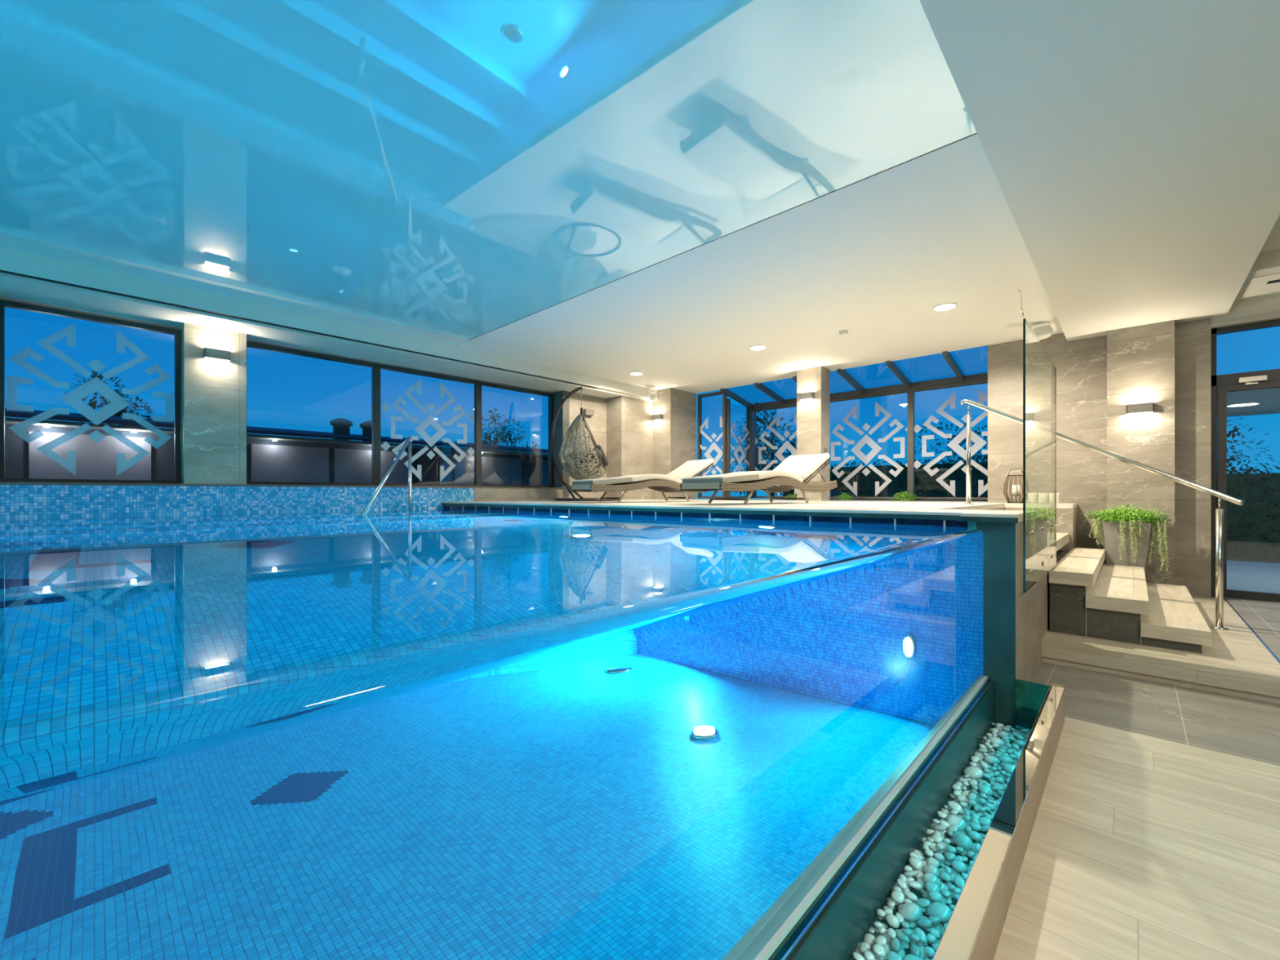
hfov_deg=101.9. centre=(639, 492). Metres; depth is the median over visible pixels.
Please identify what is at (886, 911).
pebble
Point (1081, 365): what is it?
wall
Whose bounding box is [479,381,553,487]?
window
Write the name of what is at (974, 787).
pebble
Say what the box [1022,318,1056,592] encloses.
glass screen
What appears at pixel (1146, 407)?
wall lamp
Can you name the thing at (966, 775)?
pebble
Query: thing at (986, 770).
pebble
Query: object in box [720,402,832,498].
tree
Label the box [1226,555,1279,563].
ground
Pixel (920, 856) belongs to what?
pebble
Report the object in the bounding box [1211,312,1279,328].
trim
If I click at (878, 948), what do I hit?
pebble
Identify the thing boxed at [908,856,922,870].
pebble
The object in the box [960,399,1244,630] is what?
stair handrail
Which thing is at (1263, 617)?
floor
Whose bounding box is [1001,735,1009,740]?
pebble
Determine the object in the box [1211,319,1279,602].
door
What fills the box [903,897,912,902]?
pebble
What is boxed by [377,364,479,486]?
window
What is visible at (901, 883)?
pebble
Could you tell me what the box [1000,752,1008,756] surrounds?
pebble
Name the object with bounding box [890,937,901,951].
pebble
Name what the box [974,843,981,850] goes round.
pebble
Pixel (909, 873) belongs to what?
pebble
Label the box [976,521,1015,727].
pillar
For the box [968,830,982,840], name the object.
pebble
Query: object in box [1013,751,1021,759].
pebble
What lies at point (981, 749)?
pebble
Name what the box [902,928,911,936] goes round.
pebble
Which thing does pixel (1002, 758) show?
pebble
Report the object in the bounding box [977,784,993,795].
pebble
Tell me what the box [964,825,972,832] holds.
pebble
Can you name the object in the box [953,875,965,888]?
pebble
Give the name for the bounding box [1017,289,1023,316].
ceiling hook
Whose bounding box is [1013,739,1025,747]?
pebble
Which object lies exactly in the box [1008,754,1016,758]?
pebble
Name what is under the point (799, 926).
trim
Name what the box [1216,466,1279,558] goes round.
hedge
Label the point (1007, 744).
pebble
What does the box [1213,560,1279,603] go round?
terrace
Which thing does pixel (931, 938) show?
pebble
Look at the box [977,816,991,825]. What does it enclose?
pebble
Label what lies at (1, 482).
trim
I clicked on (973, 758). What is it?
pebble
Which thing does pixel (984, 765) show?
pebble
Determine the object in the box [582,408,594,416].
wall lamp
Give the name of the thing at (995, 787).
pebble
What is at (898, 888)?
pebble
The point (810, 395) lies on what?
wall lamp
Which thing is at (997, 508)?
wall
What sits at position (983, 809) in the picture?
pebble
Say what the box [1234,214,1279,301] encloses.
ceiling
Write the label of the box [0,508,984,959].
pool water
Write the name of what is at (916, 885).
pebble
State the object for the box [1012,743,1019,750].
pebble
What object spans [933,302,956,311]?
recessed light
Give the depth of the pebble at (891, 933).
1.57 m
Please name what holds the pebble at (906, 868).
on the pebble fill
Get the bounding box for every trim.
[0,269,596,387]
[0,481,563,488]
[442,502,960,519]
[444,505,967,526]
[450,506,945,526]
[468,132,977,340]
[754,675,987,959]
[768,679,993,959]
[956,515,1017,523]
[993,718,1066,959]
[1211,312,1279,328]
[1223,597,1279,663]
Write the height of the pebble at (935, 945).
0.023 m
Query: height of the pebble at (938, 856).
0.024 m
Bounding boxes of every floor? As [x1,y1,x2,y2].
[704,498,987,502]
[994,662,1279,959]
[1225,597,1279,660]
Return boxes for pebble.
[852,951,865,959]
[858,942,866,954]
[863,950,875,959]
[872,943,886,956]
[873,920,883,928]
[874,934,886,945]
[875,908,885,916]
[883,908,892,915]
[885,913,899,928]
[886,900,895,907]
[887,928,896,937]
[887,951,902,959]
[890,889,904,903]
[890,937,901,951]
[892,886,902,891]
[895,912,904,923]
[895,930,910,943]
[897,878,906,889]
[897,902,921,921]
[898,874,906,883]
[901,920,910,928]
[902,890,918,901]
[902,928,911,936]
[902,954,923,959]
[903,865,912,871]
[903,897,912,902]
[904,870,914,876]
[907,880,923,889]
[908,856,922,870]
[909,851,919,858]
[909,943,920,956]
[910,933,919,941]
[914,927,927,942]
[915,897,930,907]
[916,853,922,860]
[916,918,932,928]
[922,840,932,846]
[922,844,929,849]
[922,872,941,887]
[923,864,939,877]
[924,848,933,857]
[924,880,939,893]
[924,946,935,957]
[926,837,933,842]
[926,857,939,867]
[926,902,951,922]
[926,933,937,942]
[928,889,942,902]
[928,915,941,924]
[928,928,940,938]
[931,834,942,843]
[932,818,939,823]
[932,824,946,831]
[932,830,941,835]
[932,942,938,951]
[933,853,945,862]
[936,842,944,849]
[937,810,947,818]
[938,819,950,828]
[939,871,951,881]
[941,889,951,897]
[943,838,951,844]
[944,852,955,860]
[944,865,951,874]
[946,800,963,813]
[946,814,967,831]
[946,829,953,835]
[946,845,956,853]
[948,825,957,832]
[948,884,955,889]
[950,808,958,814]
[951,783,961,791]
[951,859,967,872]
[952,790,961,795]
[953,833,973,850]
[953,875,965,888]
[953,887,961,893]
[953,893,959,899]
[954,781,962,786]
[955,795,964,801]
[955,846,964,853]
[955,855,963,861]
[959,801,968,807]
[961,856,968,862]
[961,872,968,879]
[962,780,968,786]
[962,814,970,821]
[963,765,983,779]
[964,773,969,777]
[964,811,970,816]
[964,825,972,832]
[965,849,976,858]
[967,799,977,805]
[968,761,977,766]
[968,779,977,786]
[968,792,977,799]
[968,795,975,800]
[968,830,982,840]
[968,860,974,866]
[969,822,982,831]
[970,755,978,762]
[970,789,978,795]
[970,817,980,825]
[971,785,978,791]
[971,813,980,819]
[973,804,982,812]
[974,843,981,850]
[977,747,987,752]
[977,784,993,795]
[977,797,986,804]
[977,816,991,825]
[978,743,987,749]
[978,779,987,783]
[978,806,986,811]
[980,762,988,768]
[980,792,987,799]
[981,824,990,831]
[982,773,991,778]
[982,782,991,788]
[982,805,991,811]
[983,755,1000,764]
[983,768,990,773]
[985,814,993,820]
[986,735,1005,746]
[986,744,992,748]
[986,795,994,800]
[986,799,994,803]
[986,802,995,810]
[991,728,999,733]
[991,742,999,747]
[991,782,1001,786]
[991,785,1004,791]
[993,771,999,777]
[994,752,1000,757]
[995,723,1004,727]
[995,726,1002,731]
[995,776,1004,783]
[996,730,1009,737]
[996,765,1002,770]
[996,789,1004,796]
[997,747,1006,752]
[997,755,1013,764]
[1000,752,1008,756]
[1000,769,1006,776]
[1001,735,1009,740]
[1001,763,1015,774]
[1002,727,1010,732]
[1004,773,1011,777]
[1005,742,1011,748]
[1006,749,1013,754]
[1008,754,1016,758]
[1011,731,1019,736]
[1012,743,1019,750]
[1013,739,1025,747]
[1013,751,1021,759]
[1016,734,1024,740]
[1020,728,1029,732]
[1022,733,1028,739]
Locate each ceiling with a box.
[0,0,1063,393]
[0,247,657,401]
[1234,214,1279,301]
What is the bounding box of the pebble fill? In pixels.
[855,725,1026,959]
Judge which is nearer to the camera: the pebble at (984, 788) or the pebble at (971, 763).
the pebble at (984, 788)
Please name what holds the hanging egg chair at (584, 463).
on the pool deck
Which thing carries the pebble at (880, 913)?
on the pebble fill
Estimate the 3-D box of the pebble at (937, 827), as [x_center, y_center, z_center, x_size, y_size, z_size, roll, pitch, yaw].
[1.202,1.343,2.082,0.051,0.025,0.030,0,0,21]
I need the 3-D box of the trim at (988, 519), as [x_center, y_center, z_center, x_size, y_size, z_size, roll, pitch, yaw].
[2.096,0.160,3.141,0.312,0.030,0.018,0,0,44]
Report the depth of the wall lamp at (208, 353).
5.49 m
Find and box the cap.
[932,682,1065,959]
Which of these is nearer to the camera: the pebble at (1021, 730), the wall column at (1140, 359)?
the pebble at (1021, 730)
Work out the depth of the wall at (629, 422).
9.61 m
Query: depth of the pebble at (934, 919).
1.62 m
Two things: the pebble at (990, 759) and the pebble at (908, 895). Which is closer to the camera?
the pebble at (908, 895)
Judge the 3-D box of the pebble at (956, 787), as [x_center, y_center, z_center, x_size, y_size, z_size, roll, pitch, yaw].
[1.438,1.337,2.357,0.034,0.022,0.034,0,0,-35]
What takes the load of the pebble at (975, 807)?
on the pebble fill
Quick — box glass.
[1015,678,1049,731]
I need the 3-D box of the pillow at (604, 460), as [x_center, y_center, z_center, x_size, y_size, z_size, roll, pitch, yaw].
[-0.635,-0.595,8.387,0.100,0.360,0.400,-25,5,-11]
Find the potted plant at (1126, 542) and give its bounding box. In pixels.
[1084,503,1173,574]
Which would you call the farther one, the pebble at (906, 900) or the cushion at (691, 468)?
the cushion at (691, 468)
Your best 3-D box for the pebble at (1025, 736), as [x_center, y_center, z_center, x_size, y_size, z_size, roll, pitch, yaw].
[2.140,1.350,2.858,0.042,0.038,0.072,0,0,0]
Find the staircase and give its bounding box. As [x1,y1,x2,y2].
[1047,532,1211,653]
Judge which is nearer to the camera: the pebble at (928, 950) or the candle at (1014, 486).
the pebble at (928, 950)
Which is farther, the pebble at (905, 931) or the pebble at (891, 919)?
the pebble at (891, 919)
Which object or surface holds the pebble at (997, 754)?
on the pebble fill
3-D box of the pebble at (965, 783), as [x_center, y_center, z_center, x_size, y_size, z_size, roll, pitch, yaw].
[1.500,1.337,2.392,0.024,0.017,0.028,0,0,10]
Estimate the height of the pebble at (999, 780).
0.024 m
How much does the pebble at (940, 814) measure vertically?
0.021 m
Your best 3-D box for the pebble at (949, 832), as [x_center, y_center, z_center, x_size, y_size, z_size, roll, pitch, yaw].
[1.229,1.347,2.056,0.022,0.016,0.036,0,0,23]
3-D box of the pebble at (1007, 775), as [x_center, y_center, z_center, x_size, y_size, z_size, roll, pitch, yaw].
[1.747,1.339,2.465,0.023,0.020,0.028,0,0,-13]
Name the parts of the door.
closer arm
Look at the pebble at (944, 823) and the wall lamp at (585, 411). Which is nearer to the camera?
the pebble at (944, 823)
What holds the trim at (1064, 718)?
on the floor at (1140, 846)
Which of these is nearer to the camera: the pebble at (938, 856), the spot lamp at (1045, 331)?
the pebble at (938, 856)
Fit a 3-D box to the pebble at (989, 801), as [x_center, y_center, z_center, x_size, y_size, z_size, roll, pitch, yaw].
[1.531,1.348,2.269,0.025,0.014,0.030,0,0,-8]
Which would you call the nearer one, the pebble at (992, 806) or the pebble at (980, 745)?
the pebble at (992, 806)
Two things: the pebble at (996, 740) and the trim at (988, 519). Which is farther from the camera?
the trim at (988, 519)
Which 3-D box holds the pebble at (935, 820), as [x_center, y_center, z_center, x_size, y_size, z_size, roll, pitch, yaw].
[1.208,1.340,2.119,0.024,0.014,0.029,0,0,-25]
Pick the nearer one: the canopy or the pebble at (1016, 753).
the pebble at (1016, 753)
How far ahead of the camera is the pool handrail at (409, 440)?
6.45 m
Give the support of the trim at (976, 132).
attached to the ceiling at (464, 169)
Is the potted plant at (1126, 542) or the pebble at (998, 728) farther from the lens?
the potted plant at (1126, 542)
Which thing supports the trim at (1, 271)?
attached to the ceiling at (14, 288)
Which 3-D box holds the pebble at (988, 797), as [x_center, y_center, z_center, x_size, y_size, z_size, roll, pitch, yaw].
[1.546,1.348,2.293,0.021,0.016,0.036,0,0,-40]
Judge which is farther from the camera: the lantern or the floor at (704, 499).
the floor at (704, 499)
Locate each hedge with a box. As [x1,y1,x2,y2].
[781,456,987,501]
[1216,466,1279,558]
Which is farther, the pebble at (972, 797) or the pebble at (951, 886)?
the pebble at (972, 797)
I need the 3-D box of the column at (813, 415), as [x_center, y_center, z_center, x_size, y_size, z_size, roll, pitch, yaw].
[2.775,-0.948,8.312,0.405,2.145,0.325,0,0,44]
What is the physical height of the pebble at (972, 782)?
0.022 m
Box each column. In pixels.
[653,387,696,499]
[796,365,830,501]
[1106,320,1174,585]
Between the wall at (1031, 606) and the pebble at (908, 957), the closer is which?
the pebble at (908, 957)
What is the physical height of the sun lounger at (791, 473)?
0.626 m
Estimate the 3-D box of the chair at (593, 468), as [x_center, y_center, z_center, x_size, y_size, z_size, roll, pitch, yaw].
[-0.885,-0.490,8.337,0.640,0.510,0.653,0,0,0]
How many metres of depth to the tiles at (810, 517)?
4.37 m
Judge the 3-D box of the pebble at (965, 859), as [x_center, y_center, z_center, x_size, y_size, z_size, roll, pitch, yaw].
[1.190,1.347,1.911,0.036,0.017,0.028,0,0,2]
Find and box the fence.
[4,408,547,485]
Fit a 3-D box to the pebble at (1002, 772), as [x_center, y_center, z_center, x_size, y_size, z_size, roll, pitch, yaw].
[1.748,1.346,2.495,0.025,0.021,0.032,0,0,20]
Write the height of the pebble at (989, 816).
0.019 m
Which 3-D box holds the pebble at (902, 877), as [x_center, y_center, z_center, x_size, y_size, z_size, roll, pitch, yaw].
[0.914,1.343,1.806,0.025,0.021,0.031,0,0,33]
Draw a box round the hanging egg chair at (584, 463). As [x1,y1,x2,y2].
[550,386,618,501]
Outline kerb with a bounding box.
[969,690,1064,959]
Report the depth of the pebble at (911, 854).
1.91 m
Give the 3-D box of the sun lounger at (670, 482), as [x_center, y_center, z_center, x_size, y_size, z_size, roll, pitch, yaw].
[0.136,-0.189,7.346,2.164,0.626,0.620,0,0,-32]
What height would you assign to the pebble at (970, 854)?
0.028 m
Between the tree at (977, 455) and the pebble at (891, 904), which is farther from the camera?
the tree at (977, 455)
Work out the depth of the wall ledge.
5.91 m
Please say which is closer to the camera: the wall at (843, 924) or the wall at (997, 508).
the wall at (843, 924)
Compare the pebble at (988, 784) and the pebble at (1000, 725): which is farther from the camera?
the pebble at (1000, 725)
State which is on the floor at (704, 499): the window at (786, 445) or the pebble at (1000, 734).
the window at (786, 445)
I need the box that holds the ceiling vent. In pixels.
[1240,272,1279,297]
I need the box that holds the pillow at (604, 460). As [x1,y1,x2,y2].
[595,444,608,466]
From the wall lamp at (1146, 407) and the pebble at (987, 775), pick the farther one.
the wall lamp at (1146, 407)
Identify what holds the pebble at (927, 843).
on the pebble fill
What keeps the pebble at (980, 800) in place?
on the pebble fill
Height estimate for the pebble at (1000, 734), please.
0.036 m
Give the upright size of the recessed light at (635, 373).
0.011 m
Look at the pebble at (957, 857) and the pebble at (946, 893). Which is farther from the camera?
the pebble at (957, 857)
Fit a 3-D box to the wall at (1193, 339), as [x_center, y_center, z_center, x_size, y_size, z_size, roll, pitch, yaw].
[6.065,-0.400,5.714,0.276,3.020,0.300,0,0,44]
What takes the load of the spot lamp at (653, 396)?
attached to the ceiling at (14, 288)
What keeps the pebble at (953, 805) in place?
on the pebble fill
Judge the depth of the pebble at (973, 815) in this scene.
2.15 m
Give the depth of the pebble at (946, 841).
2.00 m
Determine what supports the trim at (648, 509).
attached to the wall at (997, 508)
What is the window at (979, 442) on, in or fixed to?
in the wall at (1081, 365)
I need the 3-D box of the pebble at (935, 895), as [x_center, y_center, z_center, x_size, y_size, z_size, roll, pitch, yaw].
[0.982,1.341,1.725,0.044,0.024,0.037,0,0,-11]
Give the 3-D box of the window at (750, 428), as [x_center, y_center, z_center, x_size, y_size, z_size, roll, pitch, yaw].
[1.931,-0.958,10.207,0.120,2.125,1.160,0,0,44]
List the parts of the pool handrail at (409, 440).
post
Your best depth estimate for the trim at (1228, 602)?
4.06 m
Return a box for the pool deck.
[442,499,1077,522]
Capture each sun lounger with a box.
[570,458,715,502]
[680,453,837,504]
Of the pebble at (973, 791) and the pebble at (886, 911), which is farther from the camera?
the pebble at (973, 791)
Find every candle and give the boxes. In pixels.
[1012,484,1020,495]
[1056,492,1059,503]
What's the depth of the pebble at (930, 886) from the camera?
1.76 m
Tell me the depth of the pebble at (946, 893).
1.74 m
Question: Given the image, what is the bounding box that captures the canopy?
[1216,386,1279,417]
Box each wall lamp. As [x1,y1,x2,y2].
[203,346,231,361]
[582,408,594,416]
[652,413,663,420]
[799,391,814,400]
[1126,402,1153,414]
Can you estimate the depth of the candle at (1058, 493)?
6.06 m
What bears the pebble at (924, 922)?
on the pebble fill
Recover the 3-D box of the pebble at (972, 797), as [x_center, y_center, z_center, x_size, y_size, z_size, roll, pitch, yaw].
[1.459,1.342,2.282,0.030,0.016,0.025,0,0,30]
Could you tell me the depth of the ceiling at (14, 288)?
5.54 m
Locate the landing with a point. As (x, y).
(1237, 663)
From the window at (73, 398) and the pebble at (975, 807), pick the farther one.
the window at (73, 398)
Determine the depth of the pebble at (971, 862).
1.88 m
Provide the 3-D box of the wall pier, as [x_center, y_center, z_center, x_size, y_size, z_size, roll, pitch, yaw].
[-4.678,-0.953,5.689,0.420,1.714,0.520,0,0,44]
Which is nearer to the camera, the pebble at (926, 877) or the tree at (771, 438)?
the pebble at (926, 877)
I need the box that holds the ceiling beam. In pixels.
[919,0,1279,341]
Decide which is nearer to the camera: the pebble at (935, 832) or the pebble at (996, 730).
the pebble at (935, 832)
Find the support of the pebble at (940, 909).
on the pebble fill
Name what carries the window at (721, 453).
in the wall at (997, 508)
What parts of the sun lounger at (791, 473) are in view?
leg, leg, leg, leg, backrest frame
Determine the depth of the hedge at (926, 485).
14.55 m
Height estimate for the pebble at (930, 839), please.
0.014 m
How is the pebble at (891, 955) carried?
on the pebble fill
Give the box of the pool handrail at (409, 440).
[360,435,412,515]
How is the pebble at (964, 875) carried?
on the pebble fill
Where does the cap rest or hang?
on the kerb
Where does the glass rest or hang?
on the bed
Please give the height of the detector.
0.045 m
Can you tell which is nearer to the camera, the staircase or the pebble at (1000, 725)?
the pebble at (1000, 725)
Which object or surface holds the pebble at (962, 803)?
on the pebble fill
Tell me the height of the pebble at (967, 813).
0.018 m
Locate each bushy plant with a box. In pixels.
[783,493,796,497]
[834,492,854,500]
[889,490,919,501]
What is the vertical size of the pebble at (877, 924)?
0.018 m
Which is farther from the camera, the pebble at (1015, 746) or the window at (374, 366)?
the window at (374, 366)
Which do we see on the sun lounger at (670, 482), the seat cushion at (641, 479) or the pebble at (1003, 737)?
the seat cushion at (641, 479)
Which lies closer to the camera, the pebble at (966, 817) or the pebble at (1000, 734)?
the pebble at (966, 817)
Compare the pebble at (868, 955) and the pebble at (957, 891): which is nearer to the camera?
the pebble at (868, 955)
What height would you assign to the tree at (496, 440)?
4.990 m
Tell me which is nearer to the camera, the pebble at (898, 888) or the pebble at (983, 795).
the pebble at (898, 888)
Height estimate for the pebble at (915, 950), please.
0.021 m
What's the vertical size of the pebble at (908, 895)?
0.020 m
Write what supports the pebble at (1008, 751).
on the pebble fill
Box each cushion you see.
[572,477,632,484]
[573,474,682,484]
[666,458,714,479]
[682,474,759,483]
[683,470,803,483]
[773,453,830,479]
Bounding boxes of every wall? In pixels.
[0,391,606,518]
[547,390,568,497]
[606,395,653,499]
[787,682,995,959]
[967,521,1047,681]
[983,507,1004,510]
[987,293,1279,564]
[1174,317,1211,597]
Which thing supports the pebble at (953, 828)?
on the pebble fill
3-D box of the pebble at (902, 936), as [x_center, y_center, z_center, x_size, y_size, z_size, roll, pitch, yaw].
[0.793,1.339,1.566,0.040,0.019,0.024,0,0,43]
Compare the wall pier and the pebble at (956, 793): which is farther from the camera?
the wall pier
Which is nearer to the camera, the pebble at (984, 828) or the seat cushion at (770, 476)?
the pebble at (984, 828)
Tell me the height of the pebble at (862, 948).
0.016 m
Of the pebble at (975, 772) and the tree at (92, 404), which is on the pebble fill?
the pebble at (975, 772)
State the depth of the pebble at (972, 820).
2.12 m
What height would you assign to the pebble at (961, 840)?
0.052 m
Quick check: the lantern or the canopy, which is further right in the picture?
the canopy
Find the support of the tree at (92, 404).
on the ground
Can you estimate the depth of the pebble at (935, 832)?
2.04 m
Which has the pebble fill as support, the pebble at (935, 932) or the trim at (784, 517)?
the pebble at (935, 932)
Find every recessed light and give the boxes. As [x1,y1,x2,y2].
[629,371,643,375]
[749,345,766,350]
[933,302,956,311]
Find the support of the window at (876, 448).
in the wall at (997, 508)
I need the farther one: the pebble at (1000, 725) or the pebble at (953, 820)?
the pebble at (1000, 725)
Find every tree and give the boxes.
[63,370,155,426]
[469,408,542,453]
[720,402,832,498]
[904,419,987,463]
[1216,417,1279,474]
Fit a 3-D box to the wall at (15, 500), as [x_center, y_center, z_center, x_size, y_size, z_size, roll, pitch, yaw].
[-4.583,-0.145,5.788,0.422,3.330,11.080,0,0,44]
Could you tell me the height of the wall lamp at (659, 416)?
0.100 m
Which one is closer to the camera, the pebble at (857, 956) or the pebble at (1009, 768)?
the pebble at (857, 956)
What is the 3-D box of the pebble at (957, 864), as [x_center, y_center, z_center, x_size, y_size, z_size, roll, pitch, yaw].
[1.147,1.342,1.866,0.045,0.029,0.044,0,0,-9]
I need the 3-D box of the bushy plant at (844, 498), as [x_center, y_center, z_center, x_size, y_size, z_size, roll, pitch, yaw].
[3.548,0.060,8.973,0.371,0.145,0.392,0,0,44]
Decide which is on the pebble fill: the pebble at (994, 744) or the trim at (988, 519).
the pebble at (994, 744)
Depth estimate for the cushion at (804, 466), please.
6.52 m
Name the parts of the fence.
board panel, board panel, board panel, board panel, board panel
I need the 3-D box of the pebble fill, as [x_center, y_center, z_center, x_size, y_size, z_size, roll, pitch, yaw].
[0.719,1.359,1.435,0.290,0.062,4.302,0,0,44]
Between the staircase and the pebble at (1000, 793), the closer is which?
the pebble at (1000, 793)
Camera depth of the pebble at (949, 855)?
1.91 m
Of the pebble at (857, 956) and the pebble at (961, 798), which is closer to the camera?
the pebble at (857, 956)
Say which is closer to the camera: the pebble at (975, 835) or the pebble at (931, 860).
the pebble at (931, 860)
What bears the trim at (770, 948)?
attached to the wall at (843, 924)
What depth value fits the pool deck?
5.46 m
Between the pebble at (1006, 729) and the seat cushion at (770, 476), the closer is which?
the pebble at (1006, 729)
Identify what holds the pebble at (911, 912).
on the pebble fill
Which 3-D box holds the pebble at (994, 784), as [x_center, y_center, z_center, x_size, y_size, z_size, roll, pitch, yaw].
[1.638,1.343,2.385,0.035,0.020,0.032,0,0,13]
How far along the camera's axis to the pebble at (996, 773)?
2.47 m
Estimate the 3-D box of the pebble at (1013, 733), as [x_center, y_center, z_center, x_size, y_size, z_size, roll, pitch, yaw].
[2.093,1.343,2.889,0.035,0.022,0.036,0,0,0]
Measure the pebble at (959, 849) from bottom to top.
0.018 m
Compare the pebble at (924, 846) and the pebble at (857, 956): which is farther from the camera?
the pebble at (924, 846)
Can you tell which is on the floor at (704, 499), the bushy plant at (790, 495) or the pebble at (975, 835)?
the bushy plant at (790, 495)
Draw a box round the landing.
[1041,595,1279,704]
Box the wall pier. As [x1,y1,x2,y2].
[179,322,246,484]
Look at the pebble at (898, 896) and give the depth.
1.71 m
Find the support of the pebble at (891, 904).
on the pebble fill
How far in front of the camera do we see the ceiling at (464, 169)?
3.21 m
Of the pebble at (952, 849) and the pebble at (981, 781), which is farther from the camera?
the pebble at (981, 781)
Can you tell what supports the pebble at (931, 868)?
on the pebble fill
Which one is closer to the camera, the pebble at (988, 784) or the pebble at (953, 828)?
the pebble at (953, 828)
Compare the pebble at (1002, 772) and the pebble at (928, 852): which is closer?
the pebble at (928, 852)
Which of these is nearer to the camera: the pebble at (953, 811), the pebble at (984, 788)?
the pebble at (953, 811)
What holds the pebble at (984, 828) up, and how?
on the pebble fill
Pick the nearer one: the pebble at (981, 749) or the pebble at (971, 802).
the pebble at (971, 802)
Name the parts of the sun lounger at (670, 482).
leg, leg, leg, leg, backrest frame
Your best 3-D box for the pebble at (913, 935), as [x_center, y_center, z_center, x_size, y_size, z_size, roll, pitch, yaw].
[0.829,1.338,1.565,0.024,0.014,0.028,0,0,-45]
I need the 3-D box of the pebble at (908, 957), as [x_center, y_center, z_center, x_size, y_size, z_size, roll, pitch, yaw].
[0.785,1.348,1.470,0.075,0.049,0.076,0,0,29]
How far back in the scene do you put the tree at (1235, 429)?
11.75 m
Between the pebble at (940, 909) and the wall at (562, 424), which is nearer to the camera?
the pebble at (940, 909)
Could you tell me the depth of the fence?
9.38 m
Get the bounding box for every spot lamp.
[649,391,656,400]
[1031,320,1053,340]
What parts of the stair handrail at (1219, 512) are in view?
post, rail, post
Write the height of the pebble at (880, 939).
0.020 m
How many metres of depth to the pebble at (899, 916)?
1.64 m
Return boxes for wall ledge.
[1004,507,1077,551]
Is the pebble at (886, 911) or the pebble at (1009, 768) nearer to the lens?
the pebble at (886, 911)
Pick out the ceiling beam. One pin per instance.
(1131, 148)
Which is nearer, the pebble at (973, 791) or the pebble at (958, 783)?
the pebble at (973, 791)
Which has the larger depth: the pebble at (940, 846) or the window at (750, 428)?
the window at (750, 428)
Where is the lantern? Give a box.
[1003,468,1022,503]
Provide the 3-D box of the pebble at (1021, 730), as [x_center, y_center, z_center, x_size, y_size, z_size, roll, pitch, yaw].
[2.172,1.340,2.929,0.040,0.021,0.024,0,0,32]
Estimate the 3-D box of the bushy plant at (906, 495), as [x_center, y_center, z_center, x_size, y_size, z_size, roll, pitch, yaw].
[4.274,0.051,8.367,0.470,0.175,0.477,0,0,44]
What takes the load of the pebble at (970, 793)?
on the pebble fill
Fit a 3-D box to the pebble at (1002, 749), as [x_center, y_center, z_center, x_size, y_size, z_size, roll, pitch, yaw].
[1.893,1.347,2.714,0.034,0.021,0.034,0,0,7]
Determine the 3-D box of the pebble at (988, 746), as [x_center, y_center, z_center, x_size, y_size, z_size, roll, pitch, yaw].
[1.845,1.339,2.739,0.032,0.020,0.030,0,0,10]
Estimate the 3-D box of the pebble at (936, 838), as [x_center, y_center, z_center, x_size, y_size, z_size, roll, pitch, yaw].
[1.150,1.340,2.011,0.038,0.022,0.038,0,0,-26]
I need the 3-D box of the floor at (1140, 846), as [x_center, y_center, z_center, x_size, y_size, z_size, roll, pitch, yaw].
[2.753,1.340,0.212,4.700,0.120,13.100,0,0,44]
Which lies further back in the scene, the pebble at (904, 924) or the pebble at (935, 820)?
the pebble at (935, 820)
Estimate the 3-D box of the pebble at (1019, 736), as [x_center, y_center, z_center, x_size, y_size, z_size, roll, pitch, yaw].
[2.084,1.339,2.844,0.035,0.022,0.035,0,0,-43]
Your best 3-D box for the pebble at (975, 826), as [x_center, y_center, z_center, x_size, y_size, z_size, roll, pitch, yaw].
[1.355,1.346,2.094,0.040,0.023,0.041,0,0,9]
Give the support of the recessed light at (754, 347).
in the ceiling at (464, 169)
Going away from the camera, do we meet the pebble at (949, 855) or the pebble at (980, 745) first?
the pebble at (949, 855)
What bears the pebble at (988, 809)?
on the pebble fill
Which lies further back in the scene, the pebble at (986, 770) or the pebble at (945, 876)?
the pebble at (986, 770)
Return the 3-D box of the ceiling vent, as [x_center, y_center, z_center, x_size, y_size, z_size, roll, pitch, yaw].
[7.031,-1.992,3.990,3.100,0.016,0.670,0,0,44]
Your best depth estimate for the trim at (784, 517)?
4.30 m
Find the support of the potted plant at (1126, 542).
on the staircase
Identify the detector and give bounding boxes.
[839,329,848,335]
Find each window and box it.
[0,299,180,483]
[246,342,377,485]
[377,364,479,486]
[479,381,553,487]
[697,391,726,498]
[720,388,756,498]
[751,351,987,500]
[754,403,796,497]
[830,368,910,499]
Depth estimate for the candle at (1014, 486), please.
6.32 m
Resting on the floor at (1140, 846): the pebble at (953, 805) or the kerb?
the kerb
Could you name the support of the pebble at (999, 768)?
on the pebble fill
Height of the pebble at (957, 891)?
0.014 m

